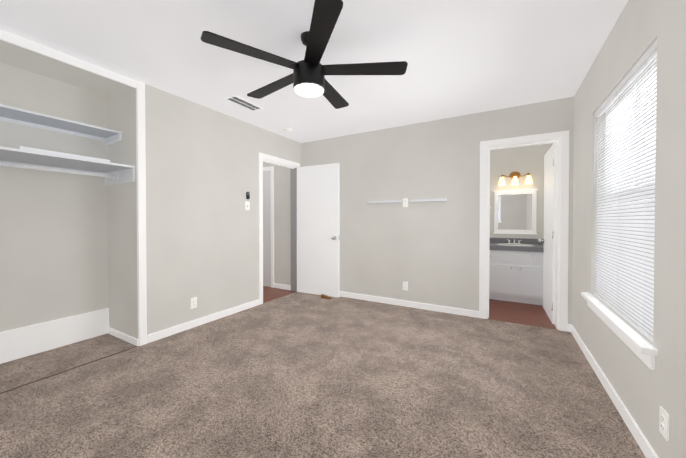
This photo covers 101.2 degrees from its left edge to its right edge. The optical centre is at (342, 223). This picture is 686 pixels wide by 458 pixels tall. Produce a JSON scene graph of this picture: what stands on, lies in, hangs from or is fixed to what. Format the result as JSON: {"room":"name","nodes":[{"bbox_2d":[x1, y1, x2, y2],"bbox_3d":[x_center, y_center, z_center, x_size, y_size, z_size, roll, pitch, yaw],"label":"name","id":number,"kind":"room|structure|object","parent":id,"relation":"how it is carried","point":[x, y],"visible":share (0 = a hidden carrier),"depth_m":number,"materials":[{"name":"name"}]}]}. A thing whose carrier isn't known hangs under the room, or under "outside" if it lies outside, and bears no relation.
{"room":"empty bedroom","nodes":[
{"label":"empty bedroom","id":0,"kind":"room"},
{"bbox_2d":[0,62,107,331],"bbox_3d":[-2.933,-0.082,2.129,0.120,2.440,2.080,0,1,30],"label":"wall","id":1,"kind":"structure","parent":0,"point":[53,245],"depth_m":2.53,"materials":[{"name":"grey paint"}]},
{"bbox_2d":[0,308,107,363],"bbox_3d":[-2.866,1.010,2.119,0.019,0.255,1.810,0,1,30],"label":"baseboard","id":2,"kind":"structure","parent":1,"relation":"attached to","point":[18,343],"depth_m":2.53,"materials":[{"name":"white wood"}]},
{"bbox_2d":[0,104,121,144],"bbox_3d":[-2.742,-0.839,2.011,0.320,0.085,1.840,0,1,30],"label":"closet shelf","id":3,"kind":"object","parent":1,"relation":"attached to","point":[11,114],"visible":1,"depth_m":2.46,"materials":[{"name":"white paint"}]},
{"bbox_2d":[0,146,134,184],"bbox_3d":[-2.631,-0.358,1.953,0.575,0.386,1.840,0,1,30],"label":"closet shelf","id":4,"kind":"object","parent":1,"relation":"attached to","point":[42,157],"visible":0.96,"depth_m":2.35,"materials":[{"name":"white paint"}]},
{"bbox_2d":[0,161,118,179],"bbox_3d":[-2.642,-0.446,1.959,0.056,0.056,1.801,0,1,30],"label":"closet rod","id":5,"kind":"object","parent":4,"relation":"attached to","point":[43,168],"visible":0.96,"depth_m":2.36,"materials":[{"name":"white paint"}]},
{"bbox_2d":[106,84,300,338],"bbox_3d":[-1.530,-0.101,3.838,0.620,2.440,2.520,0,1,30],"label":"wall","id":6,"kind":"structure","parent":0,"point":[202,223],"depth_m":2.97,"materials":[{"name":"grey paint"}]},
{"bbox_2d":[0,29,146,345],"bbox_3d":[-2.331,-0.079,1.820,0.032,2.440,1.902,0,1,30],"label":"trim","id":7,"kind":"structure","parent":6,"relation":"attached to","point":[24,43],"depth_m":2.59,"materials":[{"name":"white wood"}]},
{"bbox_2d":[108,308,138,345],"bbox_3d":[-2.147,1.004,2.744,0.586,0.255,0.013,0,1,30],"label":"baseboard","id":8,"kind":"structure","parent":6,"relation":"attached to","point":[127,338],"depth_m":2.73,"materials":[{"name":"white wood"}]},
{"bbox_2d":[191,297,196,308],"bbox_3d":[-1.619,0.863,3.058,0.008,0.115,0.070,0,1,30],"label":"outlet","id":9,"kind":"object","parent":6,"relation":"attached to","point":[194,302],"visible":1,"depth_m":3.06,"materials":[{"name":"white plastic"}]},
{"bbox_2d":[147,299,259,342],"bbox_3d":[-1.500,1.086,3.264,0.013,0.078,1.403,0,1,30],"label":"baseboard","id":10,"kind":"structure","parent":6,"relation":"attached to","point":[164,333],"depth_m":3.10,"materials":[{"name":"white wood"}]},
{"bbox_2d":[245,201,249,209],"bbox_3d":[-1.248,-0.231,3.687,0.018,0.115,0.070,0,1,30],"label":"light switch","id":11,"kind":"object","parent":6,"relation":"attached to","point":[247,205],"visible":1,"depth_m":3.69,"materials":[{"name":"white plastic"}]},
{"bbox_2d":[245,191,249,199],"bbox_3d":[-1.246,-0.366,3.684,0.024,0.110,0.056,0,1,30],"label":"remote control","id":12,"kind":"object","parent":6,"relation":"attached to","point":[247,195],"visible":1,"depth_m":3.67,"materials":[{"name":"black plastic"}]},
{"bbox_2d":[259,152,299,304],"bbox_3d":[-0.990,0.069,4.280,0.152,2.092,0.884,0,1,30],"label":"door frame","id":13,"kind":"structure","parent":6,"relation":"attached to","point":[293,173],"depth_m":4.45,"materials":[{"name":"white wood"}]},
{"bbox_2d":[297,163,339,297],"bbox_3d":[-0.402,0.102,4.385,0.773,2.007,0.179,0,1,27],"label":"bedroom door","id":14,"kind":"structure","parent":13,"relation":"attached to","point":[318,229],"depth_m":4.35,"materials":[{"name":"white wood"}]},
{"bbox_2d":[263,162,290,286],"bbox_3d":[-1.500,-0.114,5.099,1.580,2.440,0.120,0,1,30],"label":"wall","id":15,"kind":"structure","parent":0,"point":[282,238],"depth_m":4.76,"materials":[{"name":"grey paint"}]},
{"bbox_2d":[263,166,273,287],"bbox_3d":[-1.595,0.060,5.035,0.884,2.092,0.088,0,1,30],"label":"door frame","id":16,"kind":"structure","parent":15,"relation":"attached to","point":[268,226],"depth_m":4.91,"materials":[{"name":"white wood"}]},
{"bbox_2d":[274,283,290,289],"bbox_3d":[-1.021,1.070,4.761,0.400,0.078,0.013,0,1,30],"label":"baseboard","id":17,"kind":"structure","parent":15,"relation":"attached to","point":[287,287],"depth_m":4.75,"materials":[{"name":"white wood"}]},
{"bbox_2d":[263,286,294,302],"bbox_3d":[-1.991,1.148,4.132,1.700,0.056,2.310,0,1,30],"label":"floor","id":18,"kind":"structure","parent":0,"point":[270,293],"depth_m":4.49,"materials":[{"name":"brown wood"}]},
{"bbox_2d":[0,0,627,142],"bbox_3d":[-0.594,-1.362,2.978,5.484,0.100,5.900,0,1,30],"label":"ceiling","id":19,"kind":"structure","parent":0,"point":[463,57],"depth_m":2.12,"materials":[{"name":"white paint"}]},
{"bbox_2d":[224,95,263,111],"bbox_3d":[-1.078,-1.308,3.083,0.170,0.010,0.400,0,1,30],"label":"ceiling vent","id":20,"kind":"object","parent":19,"relation":"in","point":[241,102],"visible":1,"depth_m":3.06,"materials":[{"name":"white metal"}]},
{"bbox_2d":[284,128,291,132],"bbox_3d":[-0.769,-1.306,3.959,0.116,0.032,0.116,0,1,30],"label":"smoke detector","id":21,"kind":"object","parent":19,"relation":"attached to","point":[288,130],"visible":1,"depth_m":3.92,"materials":[{"name":"white plastic"}]},
{"bbox_2d":[201,0,407,108],"bbox_3d":[-0.248,-1.108,1.998,1.294,0.387,1.296,0,1,30],"label":"ceiling fan","id":22,"kind":"object","parent":19,"relation":"hanging from","point":[306,77],"visible":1,"depth_m":1.87,"materials":[{"name":"black metal"}]},
{"bbox_2d":[0,292,645,457],"bbox_3d":[-0.478,1.168,2.121,4.164,0.060,4.240,0,1,30],"label":"floor carpet","id":23,"kind":"object","parent":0,"point":[299,375],"visible":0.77,"depth_m":1.90,"materials":[{"name":"brown carpet"}]},
{"bbox_2d":[0,346,137,393],"bbox_3d":[-2.346,1.140,1.806,0.016,0.002,1.840,0,1,30],"label":"door track","id":24,"kind":"object","parent":23,"relation":"on","point":[64,371],"depth_m":2.16,"materials":[{"name":"brown"}]},
{"bbox_2d":[321,294,331,298],"bbox_3d":[-0.248,1.091,4.204,0.165,0.046,0.055,0,1,30],"label":"doorstop","id":25,"kind":"object","parent":23,"relation":"on","point":[325,296],"visible":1,"depth_m":4.19,"materials":[{"name":"brown wood"}]},
{"bbox_2d":[301,96,573,324],"bbox_3d":[0.873,-0.101,3.846,3.544,2.440,0.120,0,1,30],"label":"wall","id":26,"kind":"structure","parent":0,"point":[428,252],"depth_m":3.68,"materials":[{"name":"grey paint"}]},
{"bbox_2d":[367,200,400,203],"bbox_3d":[0.567,-0.302,3.926,0.490,0.032,0.042,0,1,30],"label":"shelf","id":27,"kind":"object","parent":26,"relation":"attached to","point":[388,201],"visible":0.96,"depth_m":3.89,"materials":[{"name":"white paint"}]},
{"bbox_2d":[403,282,407,290],"bbox_3d":[0.841,0.845,3.801,0.070,0.115,0.008,0,1,30],"label":"electrical outlet","id":28,"kind":"object","parent":26,"relation":"attached to","point":[405,285],"visible":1,"depth_m":3.80,"materials":[{"name":"white plastic"}]},
{"bbox_2d":[403,198,407,206],"bbox_3d":[0.841,-0.280,3.789,0.070,0.115,0.008,0,1,30],"label":"electrical outlet","id":29,"kind":"object","parent":26,"relation":"attached to","point":[405,202],"visible":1,"depth_m":3.79,"materials":[{"name":"white plastic"}]},
{"bbox_2d":[340,291,478,317],"bbox_3d":[0.454,1.078,4.006,2.670,0.078,0.040,0,1,30],"label":"baseboard","id":30,"kind":"structure","parent":26,"relation":"attached to","point":[451,310],"depth_m":3.74,"materials":[{"name":"white wood"}]},
{"bbox_2d":[409,198,446,201],"bbox_3d":[1.088,-0.298,3.628,0.468,0.032,0.042,0,1,30],"label":"shelf","id":31,"kind":"object","parent":26,"relation":"attached to","point":[427,200],"visible":1,"depth_m":3.62,"materials":[{"name":"white paint"}]},
{"bbox_2d":[479,131,568,331],"bbox_3d":[2.017,0.080,3.195,0.832,2.092,0.152,0,1,30],"label":"door frame","id":32,"kind":"structure","parent":26,"relation":"attached to","point":[562,217],"depth_m":3.03,"materials":[{"name":"white wood"}]},
{"bbox_2d":[538,143,556,324],"bbox_3d":[2.502,0.112,3.404,0.179,2.007,0.696,0,1,28],"label":"bathroom door","id":33,"kind":"structure","parent":32,"relation":"attached to","point":[549,258],"depth_m":3.30,"materials":[{"name":"white wood"}]},
{"bbox_2d":[490,143,552,238],"bbox_3d":[2.524,-0.108,4.538,1.364,2.440,0.120,0,1,30],"label":"wall","id":34,"kind":"structure","parent":0,"point":[523,160],"depth_m":4.34,"materials":[{"name":"beige paint"}]},
{"bbox_2d":[493,189,537,233],"bbox_3d":[2.663,-0.178,4.366,0.585,0.682,0.040,0,1,30],"label":"bathroom mirror","id":35,"kind":"object","parent":34,"relation":"attached to","point":[514,211],"visible":1,"depth_m":4.37,"materials":[{"name":"white mirror"}]},
{"bbox_2d":[498,171,532,185],"bbox_3d":[2.642,-0.700,4.322,0.454,0.217,0.127,0,1,30],"label":"sconce","id":36,"kind":"object","parent":34,"relation":"attached to","point":[514,176],"visible":1,"depth_m":4.30,"materials":[{"name":"white glass"}]},
{"bbox_2d":[488,299,556,329],"bbox_3d":[2.194,1.151,3.853,1.244,0.056,1.420,0,1,30],"label":"floor","id":37,"kind":"structure","parent":0,"point":[521,313],"depth_m":3.52,"materials":[{"name":"brown wood"}]},
{"bbox_2d":[489,238,543,305],"bbox_3d":[2.513,0.673,4.149,0.980,0.885,0.576,0,1,30],"label":"bathroom vanity","id":38,"kind":"object","parent":37,"relation":"on","point":[515,269],"visible":0.83,"depth_m":3.94,"materials":[{"name":"white wood"}]},
{"bbox_2d":[553,0,685,457],"bbox_3d":[1.734,-0.077,1.661,0.120,2.440,5.900,0,1,30],"label":"wall","id":39,"kind":"structure","parent":0,"point":[644,391],"depth_m":1.33,"materials":[{"name":"grey paint"}]},
{"bbox_2d":[568,324,658,457],"bbox_3d":[1.319,1.109,1.093,0.024,0.078,4.240,0,1,30],"label":"baseboard","id":40,"kind":"structure","parent":39,"relation":"attached to","point":[641,440],"depth_m":1.70,"materials":[{"name":"white wood"}]},
{"bbox_2d":[581,292,657,369],"bbox_3d":[1.763,0.633,1.819,0.130,0.105,1.200,0,1,30],"label":"window sill","id":41,"kind":"structure","parent":39,"relation":"attached to","point":[641,348],"depth_m":1.58,"materials":[{"name":"white wood"}]},
{"bbox_2d":[605,58,656,207],"bbox_3d":[1.840,-0.153,1.767,0.042,1.470,1.110,0,1,30],"label":"window","id":42,"kind":"structure","parent":39,"relation":"in","point":[649,70],"depth_m":1.83,"materials":[{"name":"white"}]},
{"bbox_2d":[594,40,656,341],"bbox_3d":[1.774,-0.155,1.804,0.054,1.464,1.098,0,1,30],"label":"window blind","id":43,"kind":"object","parent":42,"relation":"attached to","point":[624,267],"visible":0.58,"depth_m":1.68,"materials":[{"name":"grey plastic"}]},
{"bbox_2d":[659,406,668,440],"bbox_3d":[1.416,0.882,1.243,0.008,0.115,0.070,0,1,30],"label":"outlet","id":44,"kind":"object","parent":39,"relation":"attached to","point":[664,424],"visible":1,"depth_m":1.23,"materials":[{"name":"white plastic"}]}
]}

